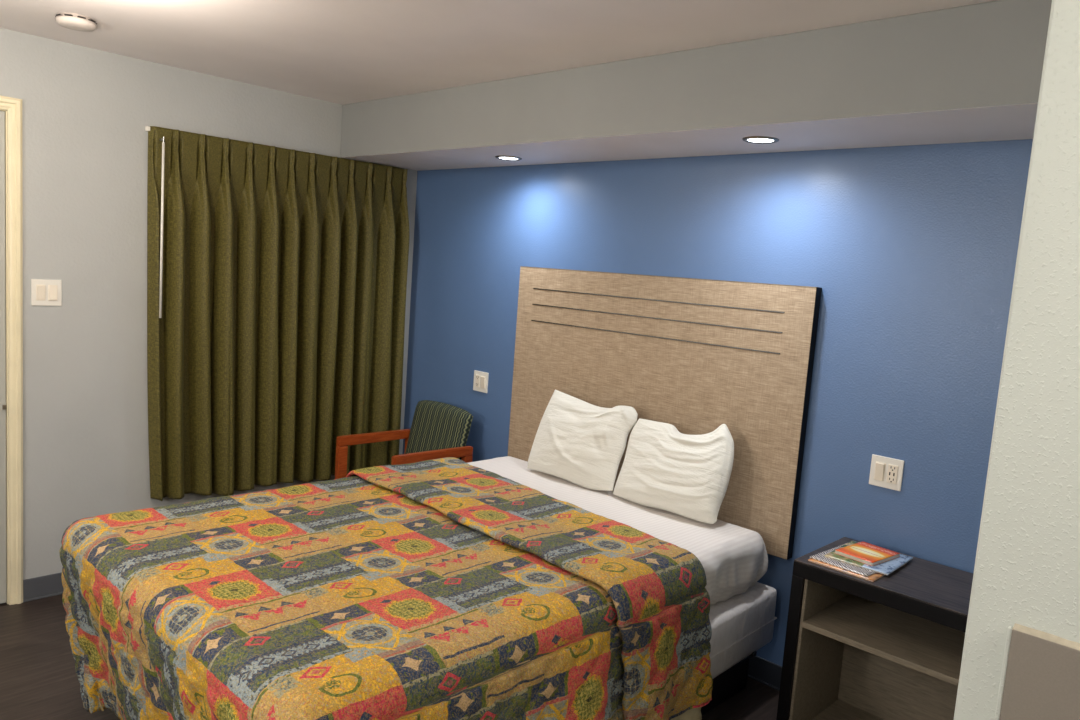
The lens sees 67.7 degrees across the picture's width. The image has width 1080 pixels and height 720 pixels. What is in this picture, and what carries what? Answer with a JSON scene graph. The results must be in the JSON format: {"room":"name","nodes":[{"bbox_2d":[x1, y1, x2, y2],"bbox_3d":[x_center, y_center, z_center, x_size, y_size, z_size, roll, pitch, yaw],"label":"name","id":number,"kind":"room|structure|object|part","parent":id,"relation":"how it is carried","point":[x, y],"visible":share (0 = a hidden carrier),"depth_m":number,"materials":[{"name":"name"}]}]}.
{"room":"hotel room","nodes":[
{"label":"hotel room","id":0,"kind":"room"},
{"bbox_2d":[0,28,416,579],"bbox_3d":[-2.435,-0.135,3.301,0.120,2.440,4.840,10,9,43],"label":"wall","id":1,"kind":"structure","parent":0,"point":[86,112],"depth_m":3.63,"materials":[{"name":"grey paint"}]},
{"bbox_2d":[0,109,8,603],"bbox_3d":[-2.594,0.031,3.165,0.122,2.120,0.833,10,9,43],"label":"door","id":2,"kind":"structure","parent":1,"relation":"in","point":[4,537],"depth_m":3.42,"materials":[{"name":"grey paint"}]},
{"bbox_2d":[0,96,22,604],"bbox_3d":[-2.542,0.014,3.115,0.020,2.172,0.937,10,9,43],"label":"trim","id":3,"kind":"structure","parent":1,"relation":"attached to","point":[13,106],"depth_m":3.42,"materials":[{"name":"beige paint"}]},
{"bbox_2d":[23,572,63,601],"bbox_3d":[-1.588,0.992,4.304,0.016,0.100,2.036,10,9,43],"label":"baseboard","id":4,"kind":"structure","parent":1,"relation":"attached to","point":[50,585],"depth_m":3.62,"materials":[{"name":"plastic"}]},
{"bbox_2d":[31,279,61,305],"bbox_3d":[-2.135,-0.291,3.488,0.015,0.114,0.116,10,9,43],"label":"light switch","id":5,"kind":"object","parent":1,"relation":"attached to","point":[44,292],"visible":1,"depth_m":3.49,"materials":[{"name":"white plastic"}]},
{"bbox_2d":[145,126,409,500],"bbox_3d":[-1.323,-0.202,4.269,0.127,1.787,1.453,10,9,43],"label":"curtain","id":6,"kind":"object","parent":1,"relation":"hanging from","point":[277,276],"visible":0.99,"depth_m":4.17,"materials":[{"name":"green fabric"}]},
{"bbox_2d":[0,594,778,719],"bbox_3d":[-0.580,1.474,1.591,5.540,0.100,4.840,10,9,43],"label":"floor","id":7,"kind":"structure","parent":0,"point":[39,680],"depth_m":3.09,"materials":[{"name":"brown wood"}]},
{"bbox_2d":[335,400,472,478],"bbox_3d":[-0.740,0.669,4.390,0.538,0.841,0.546,10,9,43],"label":"armchair","id":8,"kind":"object","parent":7,"relation":"on","point":[438,430],"visible":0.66,"depth_m":4.43,"materials":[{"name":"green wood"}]},
{"bbox_3d":[-1.095,0.764,4.403,0.035,0.600,0.055,10,9,43],"label":"leg","id":9,"kind":"part","parent":8,"relation":"part of","materials":[{"name":"brown wood"}]},
{"bbox_3d":[-0.913,0.432,4.532,0.035,0.054,0.515,10,9,43],"label":"arm","id":10,"kind":"part","parent":8,"relation":"part of","materials":[{"name":"brown wood"}]},
{"bbox_3d":[-0.552,0.497,4.188,0.035,0.054,0.515,10,9,43],"label":"arm","id":11,"kind":"part","parent":8,"relation":"part of","materials":[{"name":"brown wood"}]},
{"bbox_3d":[-0.588,0.465,4.505,0.484,0.441,0.156,10,9,43],"label":"backrest","id":12,"kind":"part","parent":8,"relation":"part of","materials":[{"name":"green fabric"}]},
{"bbox_3d":[-0.416,0.814,4.390,0.035,0.600,0.055,10,9,43],"label":"leg","id":13,"kind":"part","parent":8,"relation":"part of","materials":[{"name":"brown wood"}]},
{"bbox_2d":[700,582,776,715],"bbox_3d":[-0.269,0.955,3.017,1.493,0.650,1.975,10,9,43],"label":"bed","id":14,"kind":"object","parent":7,"relation":"on","point":[742,624],"visible":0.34,"depth_m":3.07,"materials":[{"name":"white fabric"}]},
{"bbox_2d":[59,457,712,719],"bbox_3d":[-0.474,0.902,2.776,1.697,0.702,1.783,10,9,43],"label":"bedspread","id":15,"kind":"object","parent":14,"relation":"on","point":[448,588],"visible":1,"depth_m":2.36,"materials":[{"name":"multicoloured fabric"}]},
{"bbox_2d":[468,456,767,604],"bbox_3d":[-0.024,0.726,3.289,1.538,0.268,1.166,10,9,43],"label":"sheet","id":16,"kind":"object","parent":14,"relation":"on","point":[733,558],"visible":0.27,"depth_m":3.15,"materials":[{"name":"white fabric"}]},
{"bbox_2d":[527,390,637,490],"bbox_3d":[0.178,0.366,3.708,0.539,0.377,0.192,10,9,43],"label":"pillow","id":17,"kind":"object","parent":16,"relation":"on","point":[579,442],"visible":1,"depth_m":3.63,"materials":[{"name":"white fabric"}]},
{"bbox_2d":[613,418,733,523],"bbox_3d":[0.553,0.431,3.350,0.526,0.379,0.196,10,9,43],"label":"pillow","id":18,"kind":"object","parent":16,"relation":"on","point":[666,468],"visible":1,"depth_m":3.27,"materials":[{"name":"white fabric"}]},
{"bbox_2d":[776,537,972,719],"bbox_3d":[1.241,1.071,2.702,0.710,0.705,0.410,10,9,43],"label":"nightstand","id":19,"kind":"object","parent":7,"relation":"on","point":[890,647],"visible":0.53,"depth_m":2.78,"materials":[{"name":"grey wood"}]},
{"bbox_3d":[0.999,1.056,2.934,0.040,0.650,0.410,10,9,43],"label":"panel","id":20,"kind":"part","parent":19,"relation":"part of","materials":[{"name":"black laminate"}]},
{"bbox_2d":[812,699,883,719],"bbox_3d":[1.217,1.351,2.730,0.605,0.020,0.392,10,9,43],"label":"shelf","id":21,"kind":"object","parent":19,"relation":"attached to","point":[835,709],"depth_m":2.98,"materials":[{"name":"beige wood"}]},
{"bbox_2d":[808,558,906,581],"bbox_3d":[1.095,0.695,2.774,0.285,0.004,0.225,-2,9,-45],"label":"magazine","id":22,"kind":"object","parent":19,"relation":"on","point":[876,576],"visible":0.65,"depth_m":2.66,"materials":[{"name":"paper"}]},
{"bbox_2d":[810,543,876,576],"bbox_3d":[1.099,0.689,2.792,0.275,0.003,0.205,-2,9,-42],"label":"magazine","id":23,"kind":"object","parent":22,"relation":"on","point":[820,556],"visible":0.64,"depth_m":2.72,"materials":[{"name":"grey paper"}]},
{"bbox_2d":[824,541,912,574],"bbox_3d":[1.148,0.687,2.809,0.215,0.004,0.255,10,9,41],"label":"magazine","id":24,"kind":"object","parent":23,"relation":"on","point":[886,568],"visible":0.59,"depth_m":2.75,"materials":[{"name":"blue paper"}]},
{"bbox_2d":[835,541,899,565],"bbox_3d":[1.148,0.677,2.822,0.190,0.012,0.140,-1,8,-39],"label":"booklet","id":25,"kind":"object","parent":24,"relation":"on","point":[863,552],"visible":1,"depth_m":2.80,"materials":[{"name":"orange paper"}]},
{"bbox_2d":[802,594,964,685],"bbox_3d":[1.247,0.935,2.683,0.605,0.020,0.392,10,9,43],"label":"shelf","id":26,"kind":"object","parent":19,"relation":"attached to","point":[933,649],"depth_m":2.70,"materials":[{"name":"beige wood"}]},
{"bbox_3d":[1.378,1.063,2.844,0.605,0.589,0.013,10,9,43],"label":"panel","id":27,"kind":"part","parent":19,"relation":"part of","materials":[{"name":"beige wood"}]},
{"bbox_2d":[0,0,997,104],"bbox_3d":[-0.400,-1.044,1.304,5.540,0.100,4.840,10,9,43],"label":"ceiling","id":28,"kind":"structure","parent":0,"point":[342,52],"depth_m":2.91,"materials":[{"name":"paint"}]},
{"bbox_2d":[55,12,96,31],"bbox_3d":[-1.737,-1.264,3.017,0.134,0.040,0.135,10,9,43],"label":"smoke detector","id":29,"kind":"object","parent":28,"relation":"attached to","point":[72,21],"visible":1,"depth_m":2.98,"materials":[{"name":"plastic"}]},
{"bbox_2d":[340,0,1051,170],"bbox_3d":[0.376,-1.031,3.382,3.575,0.283,0.531,10,9,43],"label":"soffit","id":30,"kind":"structure","parent":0,"point":[969,73],"depth_m":2.76,"materials":[{"name":"grey paint"}]},
{"bbox_2d":[495,155,521,160],"bbox_3d":[-0.154,-0.986,3.936,0.132,0.008,0.132,10,9,43],"label":"recessed light","id":31,"kind":"object","parent":30,"relation":"in","point":[501,157],"visible":1,"depth_m":3.93,"materials":[{"name":"metal"}]},
{"bbox_2d":[742,136,778,143],"bbox_3d":[0.808,-0.805,2.950,0.132,0.008,0.132,10,9,43],"label":"recessed light","id":32,"kind":"object","parent":30,"relation":"in","point":[751,139],"visible":1,"depth_m":2.94,"materials":[{"name":"metal"}]},
{"bbox_2d":[402,139,1032,665],"bbox_3d":[0.525,0.027,3.738,3.575,2.440,0.120,10,9,43],"label":"wall","id":33,"kind":"structure","parent":0,"point":[911,251],"depth_m":3.09,"materials":[{"name":"blue paint"}]},
{"bbox_2d":[473,370,488,392],"bbox_3d":[-0.332,0.120,4.473,0.116,0.114,0.015,10,9,43],"label":"wall outlet","id":34,"kind":"object","parent":33,"relation":"attached to","point":[480,384],"visible":1,"depth_m":4.47,"materials":[{"name":"white plastic"}]},
{"bbox_2d":[475,375,479,386],"bbox_3d":[-0.348,0.117,4.490,0.035,0.068,0.004,10,9,43],"label":"socket","id":35,"kind":"object","parent":34,"relation":"attached to","point":[477,377],"depth_m":4.49,"materials":[{"name":"beige plastic"}]},
{"bbox_2d":[508,266,821,559],"bbox_3d":[0.453,0.152,3.696,1.612,1.080,0.048,10,9,43],"label":"headboard","id":36,"kind":"object","parent":33,"relation":"attached to","point":[695,356],"visible":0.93,"depth_m":3.46,"materials":[{"name":"wood"}]},
{"bbox_2d":[747,656,781,690],"bbox_3d":[0.398,1.189,3.818,3.567,0.100,0.016,10,9,43],"label":"baseboard","id":37,"kind":"structure","parent":33,"relation":"attached to","point":[768,673],"depth_m":3.31,"materials":[{"name":"blue plastic"}]},
{"bbox_2d":[869,454,903,490],"bbox_3d":[1.267,0.413,2.949,0.116,0.114,0.015,10,9,43],"label":"wall outlet","id":38,"kind":"object","parent":33,"relation":"attached to","point":[886,472],"visible":1,"depth_m":2.95,"materials":[{"name":"white plastic"}]},
{"bbox_2d":[886,464,897,483],"bbox_3d":[1.284,0.416,2.934,0.035,0.068,0.004,10,9,43],"label":"socket","id":39,"kind":"object","parent":38,"relation":"attached to","point":[891,469],"depth_m":2.93,"materials":[{"name":"beige plastic"}]},
{"bbox_2d":[954,0,1079,719],"bbox_3d":[1.986,0.400,1.380,1.845,2.440,1.520,10,9,43],"label":"wall","id":40,"kind":"structure","parent":0,"point":[1027,566],"depth_m":1.39,"materials":[{"name":"paint"}]},
{"bbox_2d":[995,623,1079,719],"bbox_3d":[1.407,0.728,0.886,1.636,0.319,0.014,10,9,43],"label":"panel","id":41,"kind":"object","parent":40,"relation":"attached to","point":[1040,679],"visible":1,"depth_m":1.39,"materials":[{"name":"grey laminate"}]}
]}

